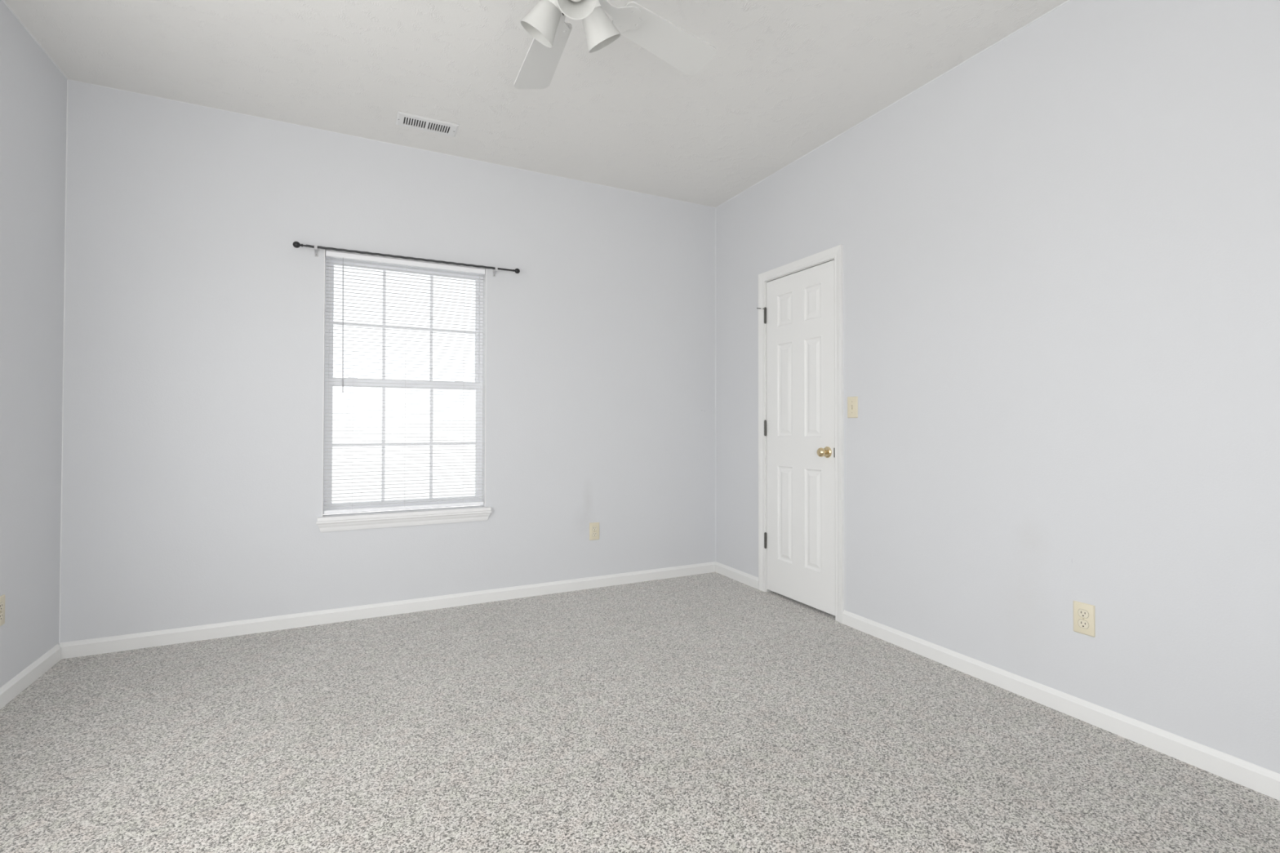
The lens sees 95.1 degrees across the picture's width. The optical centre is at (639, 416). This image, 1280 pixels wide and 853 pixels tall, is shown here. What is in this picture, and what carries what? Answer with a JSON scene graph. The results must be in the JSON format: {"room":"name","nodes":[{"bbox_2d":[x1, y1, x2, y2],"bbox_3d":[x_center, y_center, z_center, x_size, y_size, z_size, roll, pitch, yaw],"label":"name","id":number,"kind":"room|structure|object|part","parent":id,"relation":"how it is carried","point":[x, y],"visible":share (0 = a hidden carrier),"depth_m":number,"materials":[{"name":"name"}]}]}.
{"room":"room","nodes":[
{"label":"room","id":0,"kind":"room"},
{"bbox_2d":[0,0,66,687],"bbox_3d":[-1.803,-0.257,0.731,0.160,2.743,4.471,0,-1,-26],"label":"wall","id":1,"kind":"structure","parent":0,"point":[33,91],"depth_m":2.47,"materials":[{"name":"paint"}]},
{"bbox_2d":[0,594,4,626],"bbox_3d":[-2.485,0.760,2.272,0.007,0.116,0.072,0,-1,-26],"label":"electrical outlet","id":2,"kind":"object","parent":1,"relation":"attached to","point":[2,597],"visible":1,"depth_m":2.28,"materials":[{"name":"beige plastic"}]},
{"bbox_2d":[0,612,3,620],"bbox_3d":[-2.483,0.779,2.272,0.003,0.029,0.035,0,-1,-26],"label":"receptacle","id":3,"kind":"object","parent":2,"relation":"attached to","point":[1,613],"depth_m":2.28,"materials":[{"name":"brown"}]},
{"bbox_2d":[0,602,3,610],"bbox_3d":[-2.483,0.740,2.273,0.003,0.029,0.035,0,-1,-26],"label":"receptacle","id":4,"kind":"object","parent":2,"relation":"attached to","point":[1,603],"depth_m":2.28,"materials":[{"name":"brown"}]},
{"bbox_2d":[0,644,61,709],"bbox_3d":[-1.758,1.079,0.815,0.013,0.074,4.291,0,-1,-26],"label":"baseboard","id":5,"kind":"structure","parent":1,"relation":"attached to","point":[12,688],"depth_m":2.47,"materials":[{"name":"white paint"}]},
{"bbox_2d":[1,0,67,79],"bbox_3d":[-1.765,-1.627,0.857,0.010,0.010,4.311,0,-1,-26],"label":"trim","id":6,"kind":"structure","parent":1,"relation":"attached to","point":[3,1],"depth_m":2.50,"materials":[{"name":"white paint"}]},
{"bbox_2d":[58,80,715,644],"bbox_3d":[-1.114,-0.217,3.661,4.005,2.743,0.160,0,-1,-26],"label":"wall","id":7,"kind":"structure","parent":0,"point":[194,317],"depth_m":3.21,"materials":[{"name":"paint"}]},
{"bbox_2d":[58,80,68,643],"bbox_3d":[-2.728,-0.269,2.768,0.008,2.669,0.008,0,-1,-26],"label":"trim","id":8,"kind":"structure","parent":7,"relation":"attached to","point":[67,80],"depth_m":2.77,"materials":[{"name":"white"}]},
{"bbox_2d":[58,561,715,659],"bbox_3d":[-1.077,1.116,3.566,3.683,0.074,0.013,0,-1,-26],"label":"baseboard","id":9,"kind":"structure","parent":7,"relation":"attached to","point":[79,648],"depth_m":3.29,"materials":[{"name":"white paint"}]},
{"bbox_2d":[67,79,715,208],"bbox_3d":[-1.077,-1.589,3.607,3.685,0.007,0.007,0,-1,-26],"label":"trim","id":10,"kind":"structure","parent":7,"relation":"attached to","point":[68,79],"depth_m":3.35,"materials":[{"name":"white paint"}]},
{"bbox_2d":[315,248,491,532],"bbox_3d":[-1.385,-0.141,3.505,0.952,1.572,0.186,0,-1,-26],"label":"window","id":11,"kind":"structure","parent":7,"relation":"in","point":[426,516],"depth_m":3.50,"materials":[{"name":"white paint"}]},
{"bbox_3d":[-1.406,0.161,3.538,0.848,0.750,0.026,0,-1,-26],"label":"sash","id":12,"kind":"part","parent":11,"relation":"part of","materials":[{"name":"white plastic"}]},
{"bbox_3d":[-1.371,0.573,3.465,0.944,0.022,0.119,0,-1,-26],"label":"sill","id":13,"kind":"part","parent":11,"relation":"part of","materials":[{"name":"white paint"}]},
{"bbox_3d":[-1.419,-0.536,3.574,0.848,0.733,0.026,0,-1,-26],"label":"sash","id":14,"kind":"part","parent":11,"relation":"part of","materials":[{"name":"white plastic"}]},
{"bbox_2d":[332,386,475,501],"bbox_3d":[-1.405,0.167,3.539,0.807,0.674,0.008,0,-1,-26],"label":"grille","id":15,"kind":"object","parent":11,"relation":"attached to","point":[383,388],"depth_m":3.57,"materials":[{"name":"white plastic"}]},
{"bbox_2d":[324,250,484,514],"bbox_3d":[-1.369,-0.186,3.466,0.878,1.473,0.040,0,-1,-26],"label":"window blind","id":16,"kind":"object","parent":11,"relation":"attached to","point":[328,254],"visible":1,"depth_m":3.46,"materials":[{"name":"white plastic"}]},
{"bbox_3d":[-1.637,-0.181,3.338,0.001,1.431,0.029,0,-1,-26],"label":"ladder cord","id":17,"kind":"part","parent":16,"relation":"part of","materials":[{"name":"white fabric"}]},
{"bbox_3d":[-1.372,0.540,3.461,0.876,0.019,0.025,0,-1,-26],"label":"rail","id":18,"kind":"part","parent":16,"relation":"part of","materials":[{"name":"white plastic"}]},
{"bbox_3d":[-1.388,-0.179,3.462,0.001,1.431,0.029,0,-1,-26],"label":"ladder cord","id":19,"kind":"part","parent":16,"relation":"part of","materials":[{"name":"white fabric"}]},
{"bbox_3d":[-1.087,-0.177,3.612,0.001,1.431,0.029,0,-1,-26],"label":"ladder cord","id":20,"kind":"part","parent":16,"relation":"part of","materials":[{"name":"white fabric"}]},
{"bbox_2d":[333,269,475,380],"bbox_3d":[-1.417,-0.548,3.575,0.807,0.658,0.008,0,-1,-26],"label":"grille","id":21,"kind":"object","parent":11,"relation":"attached to","point":[384,270],"depth_m":3.60,"materials":[{"name":"white plastic"}]},
{"bbox_2d":[293,241,519,276],"bbox_3d":[-1.321,-0.908,3.436,1.237,0.055,0.074,0,-1,-26],"label":"curtain rod","id":22,"kind":"object","parent":7,"relation":"attached to","point":[295,244],"visible":1,"depth_m":3.37,"materials":[{"name":"grey metal"}]},
{"bbox_2d":[589,522,599,540],"bbox_3d":[-0.307,0.779,3.957,0.072,0.116,0.007,0,-1,-26],"label":"electrical outlet","id":23,"kind":"object","parent":7,"relation":"attached to","point":[593,526],"visible":1,"depth_m":3.95,"materials":[{"name":"beige plastic"}]},
{"bbox_2d":[715,208,715,561],"bbox_3d":[0.571,-0.242,4.411,0.007,2.669,0.007,0,-1,-26],"label":"trim","id":24,"kind":"structure","parent":7,"relation":"attached to","point":[715,208],"depth_m":4.41,"materials":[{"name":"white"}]},
{"bbox_2d":[4,0,1067,207],"bbox_3d":[-0.115,-1.674,1.679,4.005,0.120,4.631,0,-1,-26],"label":"ceiling","id":25,"kind":"structure","parent":0,"point":[784,78],"depth_m":2.70,"materials":[{"name":"white paint"}]},
{"bbox_2d":[395,111,459,137],"bbox_3d":[-1.162,-1.590,3.199,0.312,0.009,0.150,0,-1,-26],"label":"ceiling vent","id":26,"kind":"object","parent":25,"relation":"in","point":[402,117],"visible":1,"depth_m":3.19,"materials":[{"name":"white metal"}]},
{"bbox_2d":[513,0,716,88],"bbox_3d":[-0.216,-1.391,1.845,1.173,0.440,1.140,0,-1,-26],"label":"ceiling fan","id":27,"kind":"object","parent":25,"relation":"hanging from","point":[681,49],"visible":1,"depth_m":2.00,"materials":[{"name":"white plastic"}]},
{"bbox_3d":[-0.316,-1.240,1.844,0.124,0.138,0.124,0,-1,-26],"label":"lamp shade","id":28,"kind":"part","parent":27,"relation":"part of","materials":[{"name":"white glass"}]},
{"bbox_3d":[-0.356,-1.326,2.175,0.152,0.039,0.422,0,-1,-26],"label":"fan blade","id":29,"kind":"part","parent":27,"relation":"part of","materials":[{"name":"white wood"}]},
{"bbox_3d":[-0.191,-1.242,1.700,0.116,0.138,0.132,0,-1,-26],"label":"lamp shade","id":30,"kind":"part","parent":27,"relation":"part of","materials":[{"name":"white glass"}]},
{"bbox_3d":[-0.129,-1.240,1.884,0.132,0.138,0.116,0,-1,-26],"label":"lamp shade","id":31,"kind":"part","parent":27,"relation":"part of","materials":[{"name":"white glass"}]},
{"bbox_3d":[0.090,-1.327,2.068,0.418,0.039,0.144,1,-1,-41],"label":"fan blade","id":32,"kind":"part","parent":27,"relation":"part of","materials":[{"name":"white wood"}]},
{"bbox_2d":[0,572,1279,852],"bbox_3d":[-0.120,1.189,1.641,4.005,0.120,4.631,0,-1,-26],"label":"floor","id":33,"kind":"structure","parent":0,"point":[713,712],"depth_m":1.98,"materials":[{"name":"carpet"}]},
{"bbox_2d":[715,0,1279,773],"bbox_3d":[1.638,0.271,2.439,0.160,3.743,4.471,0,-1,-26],"label":"wall","id":34,"kind":"structure","parent":0,"point":[1061,247],"depth_m":2.25,"materials":[{"name":"paint"}]},
{"bbox_2d":[756,244,844,623],"bbox_3d":[1.014,0.101,3.619,0.227,2.112,0.739,0,-1,-26],"label":"door","id":35,"kind":"structure","parent":34,"relation":"in","point":[801,436],"depth_m":3.56,"materials":[{"name":"white paint"}]},
{"bbox_3d":[1.052,0.209,3.363,0.068,0.065,0.065,0,-1,-26],"label":"knob","id":36,"kind":"part","parent":35,"relation":"part of","materials":[{"name":"gold metal"}]},
{"bbox_2d":[847,396,857,417],"bbox_3d":[1.161,-0.048,3.207,0.014,0.116,0.072,0,-1,-26],"label":"light switch","id":37,"kind":"object","parent":34,"relation":"attached to","point":[852,402],"visible":1,"depth_m":3.20,"materials":[{"name":"beige plastic"}]},
{"bbox_2d":[715,0,1071,208],"bbox_3d":[1.534,-1.600,2.500,0.010,0.010,4.311,0,-1,-26],"label":"trim","id":38,"kind":"structure","parent":34,"relation":"attached to","point":[1066,2],"depth_m":2.84,"materials":[{"name":"white paint"}]},
{"bbox_2d":[715,562,1279,800],"bbox_3d":[1.527,1.105,2.455,0.013,0.074,4.298,0,-1,-26],"label":"baseboard","id":39,"kind":"structure","parent":34,"relation":"attached to","point":[1263,780],"depth_m":2.19,"materials":[{"name":"white paint"}]},
{"bbox_2d":[1073,600,1095,637],"bbox_3d":[1.663,0.760,2.193,0.007,0.116,0.072,0,-1,-26],"label":"electrical outlet","id":40,"kind":"object","parent":34,"relation":"attached to","point":[1083,613],"visible":1,"depth_m":2.19,"materials":[{"name":"beige plastic"}]},
{"bbox_2d":[1077,619,1088,628],"bbox_3d":[1.662,0.779,2.192,0.001,0.030,0.037,0,-1,-26],"label":"receptacle","id":41,"kind":"object","parent":40,"relation":"attached to","point":[1082,624],"depth_m":2.19,"materials":[{"name":"beige plastic"}]},
{"bbox_2d":[1077,608,1088,618],"bbox_3d":[1.662,0.741,2.193,0.001,0.030,0.037,0,-1,-26],"label":"receptacle","id":42,"kind":"object","parent":40,"relation":"attached to","point":[1082,613],"depth_m":2.19,"materials":[{"name":"beige plastic"}]}
]}

